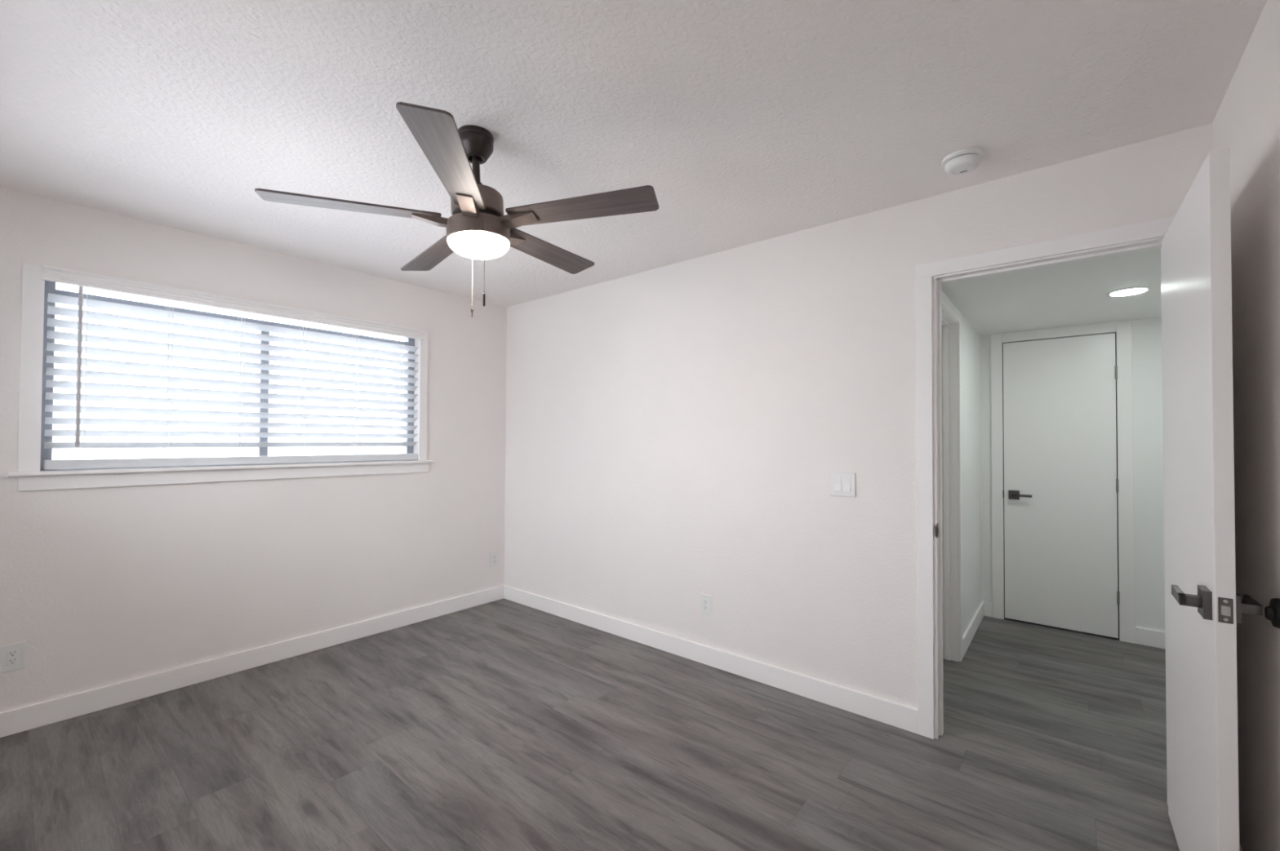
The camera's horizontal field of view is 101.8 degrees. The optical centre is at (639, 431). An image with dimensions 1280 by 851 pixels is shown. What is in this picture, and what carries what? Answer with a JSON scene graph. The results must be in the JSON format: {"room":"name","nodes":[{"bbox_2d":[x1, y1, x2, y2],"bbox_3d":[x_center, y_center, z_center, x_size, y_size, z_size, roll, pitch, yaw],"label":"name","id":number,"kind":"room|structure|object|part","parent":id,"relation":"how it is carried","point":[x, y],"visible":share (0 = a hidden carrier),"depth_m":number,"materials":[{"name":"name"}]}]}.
{"room":"empty bedroom","nodes":[
{"label":"empty bedroom","id":0,"kind":"room"},
{"bbox_2d":[0,186,506,712],"bbox_3d":[-2.223,0.148,3.155,0.140,2.440,3.495,-1,-1,40],"label":"wall","id":1,"kind":"structure","parent":0,"point":[102,587],"depth_m":2.93,"materials":[{"name":"paint"}]},
{"bbox_2d":[0,641,26,673],"bbox_3d":[-2.805,1.010,2.326,0.009,0.120,0.075,-1,-1,40],"label":"electrical outlet","id":2,"kind":"object","parent":1,"relation":"attached to","point":[12,656],"visible":1,"depth_m":2.32,"materials":[{"name":"white plastic"}]},
{"bbox_2d":[6,648,18,666],"bbox_3d":[-2.802,1.010,2.324,0.002,0.068,0.034,-1,-1,40],"label":"receptacle","id":3,"kind":"object","parent":2,"relation":"attached to","point":[12,655],"depth_m":2.32,"materials":[{"name":"white plastic"}]},
{"bbox_2d":[8,262,433,491],"bbox_3d":[-2.218,-0.233,3.124,0.172,1.035,1.990,-1,-1,40],"label":"window","id":4,"kind":"structure","parent":1,"relation":"in","point":[31,474],"depth_m":2.60,"materials":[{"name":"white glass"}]},
{"bbox_3d":[-2.198,0.207,3.098,0.114,0.019,1.990,-1,-1,40],"label":"sill","id":5,"kind":"part","parent":4,"relation":"part of","materials":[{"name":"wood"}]},
{"bbox_2d":[41,264,424,470],"bbox_3d":[-2.190,-0.278,3.103,0.106,0.940,1.821,-1,-1,40],"label":"window blind","id":6,"kind":"object","parent":4,"relation":"attached to","point":[51,273],"visible":1,"depth_m":2.88,"materials":[{"name":"plastic"}]},
{"bbox_3d":[-2.700,-0.286,2.523,0.060,0.844,0.018,-1,-1,40],"label":"ladder cord","id":7,"kind":"part","parent":6,"relation":"part of","materials":[{"name":"white fabric"}]},
{"bbox_3d":[-2.502,-0.281,2.763,0.060,0.844,0.018,-1,-1,40],"label":"ladder cord","id":8,"kind":"part","parent":6,"relation":"part of","materials":[{"name":"white fabric"}]},
{"bbox_3d":[-2.206,0.170,3.111,0.054,0.044,1.786,-1,-1,40],"label":"rail","id":9,"kind":"part","parent":6,"relation":"part of","materials":[{"name":"white plastic"}]},
{"bbox_3d":[-2.304,-0.276,3.002,0.060,0.844,0.018,-1,-1,40],"label":"ladder cord","id":10,"kind":"part","parent":6,"relation":"part of","materials":[{"name":"white fabric"}]},
{"bbox_3d":[-2.105,-0.272,3.242,0.060,0.844,0.018,-1,-1,40],"label":"ladder cord","id":11,"kind":"part","parent":6,"relation":"part of","materials":[{"name":"white fabric"}]},
{"bbox_3d":[-1.908,-0.267,3.480,0.060,0.844,0.018,-1,-1,40],"label":"ladder cord","id":12,"kind":"part","parent":6,"relation":"part of","materials":[{"name":"white fabric"}]},
{"bbox_3d":[-1.712,-0.262,3.717,0.060,0.844,0.018,-1,-1,40],"label":"ladder cord","id":13,"kind":"part","parent":6,"relation":"part of","materials":[{"name":"white fabric"}]},
{"bbox_2d":[0,585,505,737],"bbox_3d":[-2.174,1.314,3.082,0.014,0.108,3.280,-1,-1,40],"label":"baseboard","id":14,"kind":"structure","parent":1,"relation":"attached to","point":[23,719],"depth_m":2.87,"materials":[{"name":"wood"}]},
{"bbox_2d":[489,551,497,567],"bbox_3d":[-1.195,1.050,4.271,0.009,0.120,0.075,-1,-1,40],"label":"electrical outlet","id":15,"kind":"object","parent":1,"relation":"attached to","point":[494,556],"visible":1,"depth_m":4.27,"materials":[{"name":"white plastic"}]},
{"bbox_2d":[493,555,496,564],"bbox_3d":[-1.193,1.050,4.269,0.002,0.068,0.034,-1,-1,40],"label":"receptacle","id":16,"kind":"object","parent":15,"relation":"attached to","point":[494,556],"depth_m":4.27,"materials":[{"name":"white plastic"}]},
{"bbox_2d":[0,598,1179,850],"bbox_3d":[0.228,1.409,2.456,4.790,0.080,5.580,-1,-1,40],"label":"floor","id":17,"kind":"structure","parent":0,"point":[503,725],"depth_m":2.19,"materials":[{"name":"grey laminate"}]},
{"bbox_2d":[0,0,1266,306],"bbox_3d":[-0.605,-1.125,1.843,4.323,0.080,3.495,-1,-1,40],"label":"ceiling","id":18,"kind":"structure","parent":0,"point":[747,122],"depth_m":1.73,"materials":[{"name":"white paint"}]},
{"bbox_2d":[254,102,658,317],"bbox_3d":[-0.597,-0.757,1.934,1.270,0.654,1.276,-1,-1,40],"label":"ceiling fan","id":19,"kind":"object","parent":18,"relation":"hanging from","point":[477,228],"visible":1,"depth_m":1.80,"materials":[{"name":"wood"}]},
{"bbox_3d":[-0.952,-0.750,1.740,0.532,0.049,0.132,1,-1,-25],"label":"blade","id":20,"kind":"part","parent":19,"relation":"part of","materials":[{"name":"brown wood"}]},
{"bbox_3d":[-0.855,-0.749,2.194,0.131,0.046,0.532,1,-1,-43],"label":"blade","id":21,"kind":"part","parent":19,"relation":"part of","materials":[{"name":"brown wood"}]},
{"bbox_3d":[-0.548,-0.770,1.508,0.133,0.024,0.532,0,-1,-6],"label":"blade","id":22,"kind":"part","parent":19,"relation":"part of","materials":[{"name":"brown wood"}]},
{"bbox_3d":[-0.644,-0.603,1.999,0.002,0.243,0.002,-1,-1,40],"label":"pull chain","id":23,"kind":"part","parent":19,"relation":"part of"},
{"bbox_3d":[-0.588,-0.669,1.900,0.217,0.056,0.217,-1,-1,40],"label":"lamp shade","id":24,"kind":"part","parent":19,"relation":"part of","materials":[{"name":"white glass"}]},
{"bbox_3d":[-0.538,-0.609,1.799,0.002,0.251,0.002,-1,-1,40],"label":"pull chain","id":25,"kind":"part","parent":19,"relation":"part of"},
{"bbox_3d":[-0.397,-0.771,2.245,0.131,0.046,0.532,0,-1,30],"label":"blade","id":26,"kind":"part","parent":19,"relation":"part of","materials":[{"name":"brown wood"}]},
{"bbox_3d":[-0.204,-0.783,1.823,0.532,0.048,0.132,0,-1,12],"label":"blade","id":27,"kind":"part","parent":19,"relation":"part of","materials":[{"name":"brown wood"}]},
{"bbox_2d":[942,147,984,175],"bbox_3d":[1.264,-1.050,2.038,0.142,0.048,0.142,-1,-1,40],"label":"smoke detector","id":28,"kind":"object","parent":18,"relation":"attached to","point":[964,161],"visible":1,"depth_m":2.00,"materials":[{"name":"white plastic"}]},
{"bbox_2d":[504,123,1213,709],"bbox_3d":[0.700,0.158,2.931,4.650,2.440,0.115,-1,-1,40],"label":"wall","id":29,"kind":"structure","parent":0,"point":[676,433],"depth_m":2.86,"materials":[{"name":"paint"}]},
{"bbox_2d":[700,593,711,616],"bbox_3d":[0.391,1.031,3.088,0.075,0.120,0.009,-1,-1,40],"label":"electrical outlet","id":30,"kind":"object","parent":29,"relation":"attached to","point":[705,600],"visible":1,"depth_m":3.08,"materials":[{"name":"white plastic"}]},
{"bbox_2d":[702,599,707,611],"bbox_3d":[0.390,1.030,3.086,0.034,0.068,0.002,-1,-1,40],"label":"receptacle","id":31,"kind":"object","parent":30,"relation":"attached to","point":[704,601],"depth_m":3.09,"materials":[{"name":"white plastic"}]},
{"bbox_2d":[503,586,917,734],"bbox_3d":[0.067,1.328,3.348,3.099,0.108,0.014,-1,-1,40],"label":"baseboard","id":32,"kind":"structure","parent":29,"relation":"attached to","point":[904,717],"depth_m":2.92,"materials":[{"name":"wood"}]},
{"bbox_2d":[830,471,855,497],"bbox_3d":[1.008,0.264,2.590,0.123,0.120,0.014,-1,-1,40],"label":"light switch","id":33,"kind":"object","parent":29,"relation":"attached to","point":[842,484],"visible":1,"depth_m":2.59,"materials":[{"name":"white plastic"}]},
{"bbox_2d":[915,216,1174,806],"bbox_3d":[1.650,0.302,2.142,0.892,2.136,0.143,-1,-1,40],"label":"trim","id":34,"kind":"structure","parent":29,"relation":"attached to","point":[1147,235],"depth_m":2.34,"materials":[{"name":"wood"}]},
{"bbox_3d":[1.334,0.447,2.339,0.005,0.064,0.040,-1,-1,40],"label":"strike plate","id":35,"kind":"part","parent":34,"relation":"part of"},
{"bbox_2d":[943,293,982,635],"bbox_3d":[1.958,0.290,3.315,0.155,2.200,2.085,-1,-1,40],"label":"wall","id":36,"kind":"structure","parent":0,"point":[971,339],"depth_m":3.58,"materials":[{"name":"paint"}]},
{"bbox_2d":[941,325,943,657],"bbox_3d":[1.617,0.354,2.929,0.035,2.032,0.706,-1,-1,40],"label":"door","id":37,"kind":"structure","parent":36,"relation":"in","point":[941,326],"depth_m":3.18,"materials":[{"name":"wood"}]},
{"bbox_2d":[941,290,963,662],"bbox_3d":[1.651,0.323,2.902,0.129,2.118,0.878,-1,-1,40],"label":"trim","id":38,"kind":"structure","parent":36,"relation":"attached to","point":[951,317],"depth_m":3.16,"materials":[{"name":"wood"}]},
{"bbox_2d":[963,601,984,657],"bbox_3d":[2.295,1.342,3.579,0.014,0.108,1.017,-1,-1,40],"label":"baseboard","id":39,"kind":"structure","parent":36,"relation":"attached to","point":[971,631],"depth_m":3.52,"materials":[{"name":"wood"}]},
{"bbox_2d":[941,248,1161,336],"bbox_3d":[2.539,-0.786,2.791,1.424,0.060,1.985,-1,-1,40],"label":"ceiling","id":40,"kind":"structure","parent":0,"point":[1072,294],"depth_m":2.89,"materials":[{"name":"paint"}]},
{"bbox_2d":[1106,286,1151,296],"bbox_3d":[2.632,-0.751,2.805,0.174,0.008,0.174,-1,-1,40],"label":"recessed light","id":41,"kind":"object","parent":40,"relation":"in","point":[1131,291],"visible":1,"depth_m":2.79,"materials":[{"name":"white plastic"}]},
{"bbox_2d":[980,317,1164,631],"bbox_3d":[3.212,0.301,3.592,1.424,2.200,0.140,-1,-1,40],"label":"wall","id":42,"kind":"structure","parent":0,"point":[1147,365],"depth_m":3.42,"materials":[{"name":"paint"}]},
{"bbox_2d":[984,601,992,617],"bbox_3d":[2.640,1.350,3.944,0.053,0.108,0.014,-1,-1,40],"label":"baseboard","id":43,"kind":"structure","parent":42,"relation":"attached to","point":[988,606],"depth_m":3.94,"materials":[{"name":"wood"}]},
{"bbox_2d":[1002,333,1119,638],"bbox_3d":[2.959,0.362,3.688,0.639,2.051,0.088,-1,-1,40],"label":"door","id":44,"kind":"structure","parent":42,"relation":"in","point":[1060,491],"depth_m":3.68,"materials":[{"name":"wood"}]},
{"bbox_3d":[2.765,0.471,3.848,0.066,0.066,0.010,-1,-1,40],"label":"handle","id":45,"kind":"part","parent":44,"relation":"part of","materials":[{"name":"black metal"}]},
{"bbox_3d":[2.787,0.470,3.797,0.118,0.018,0.040,-1,-1,40],"label":"lever","id":46,"kind":"part","parent":44,"relation":"part of","materials":[{"name":"metal"}]},
{"bbox_2d":[991,320,1135,644],"bbox_3d":[2.998,0.332,3.732,0.781,2.140,0.116,-1,-1,40],"label":"trim","id":47,"kind":"structure","parent":42,"relation":"attached to","point":[1122,330],"depth_m":3.50,"materials":[{"name":"wood"}]},
{"bbox_2d":[1135,626,1165,649],"bbox_3d":[3.485,1.342,3.246,0.576,0.108,0.014,-1,-1,40],"label":"baseboard","id":48,"kind":"structure","parent":42,"relation":"attached to","point":[1148,637],"depth_m":3.38,"materials":[{"name":"wood"}]},
{"bbox_2d":[1212,0,1279,850],"bbox_3d":[0.964,0.119,0.445,0.140,2.440,3.380,-1,-1,40],"label":"wall","id":49,"kind":"structure","parent":0,"point":[1246,121],"depth_m":1.41,"materials":[{"name":"paint"}]},
{"bbox_2d":[1161,146,1262,850],"bbox_3d":[1.658,0.328,1.553,0.145,2.040,0.754,-1,-1,40],"label":"door","id":50,"kind":"structure","parent":49,"relation":"in","point":[1204,609],"depth_m":1.39,"materials":[{"name":"wood"}]},
{"bbox_3d":[1.455,0.439,1.385,0.044,0.027,0.121,-1,-1,40],"label":"lever","id":51,"kind":"part","parent":50,"relation":"part of","materials":[{"name":"grey metal"}]},
{"bbox_3d":[1.445,0.438,1.331,0.018,0.071,0.069,-1,-1,40],"label":"handle","id":52,"kind":"part","parent":50,"relation":"part of","materials":[{"name":"grey metal"}]},
{"bbox_3d":[1.426,0.437,1.267,0.025,0.061,0.004,0,-1,39],"label":"latch plate","id":53,"kind":"part","parent":50,"relation":"part of","materials":[{"name":"grey metal"}]},
{"bbox_3d":[1.484,0.438,1.300,0.015,0.068,0.066,-1,-1,40],"label":"handle","id":54,"kind":"part","parent":50,"relation":"part of","materials":[{"name":"black metal"}]},
{"bbox_3d":[1.536,0.438,1.322,0.039,0.024,0.119,-1,-1,40],"label":"lever","id":55,"kind":"part","parent":50,"relation":"part of","materials":[{"name":"grey metal"}]},
{"bbox_2d":[1264,598,1279,628],"bbox_3d":[1.536,0.440,1.263,0.024,0.071,0.071,-1,-1,40],"label":"door knob","id":56,"kind":"object","parent":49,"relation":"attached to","point":[1272,613],"visible":1,"depth_m":1.25,"materials":[{"name":"black metal"}]}
]}

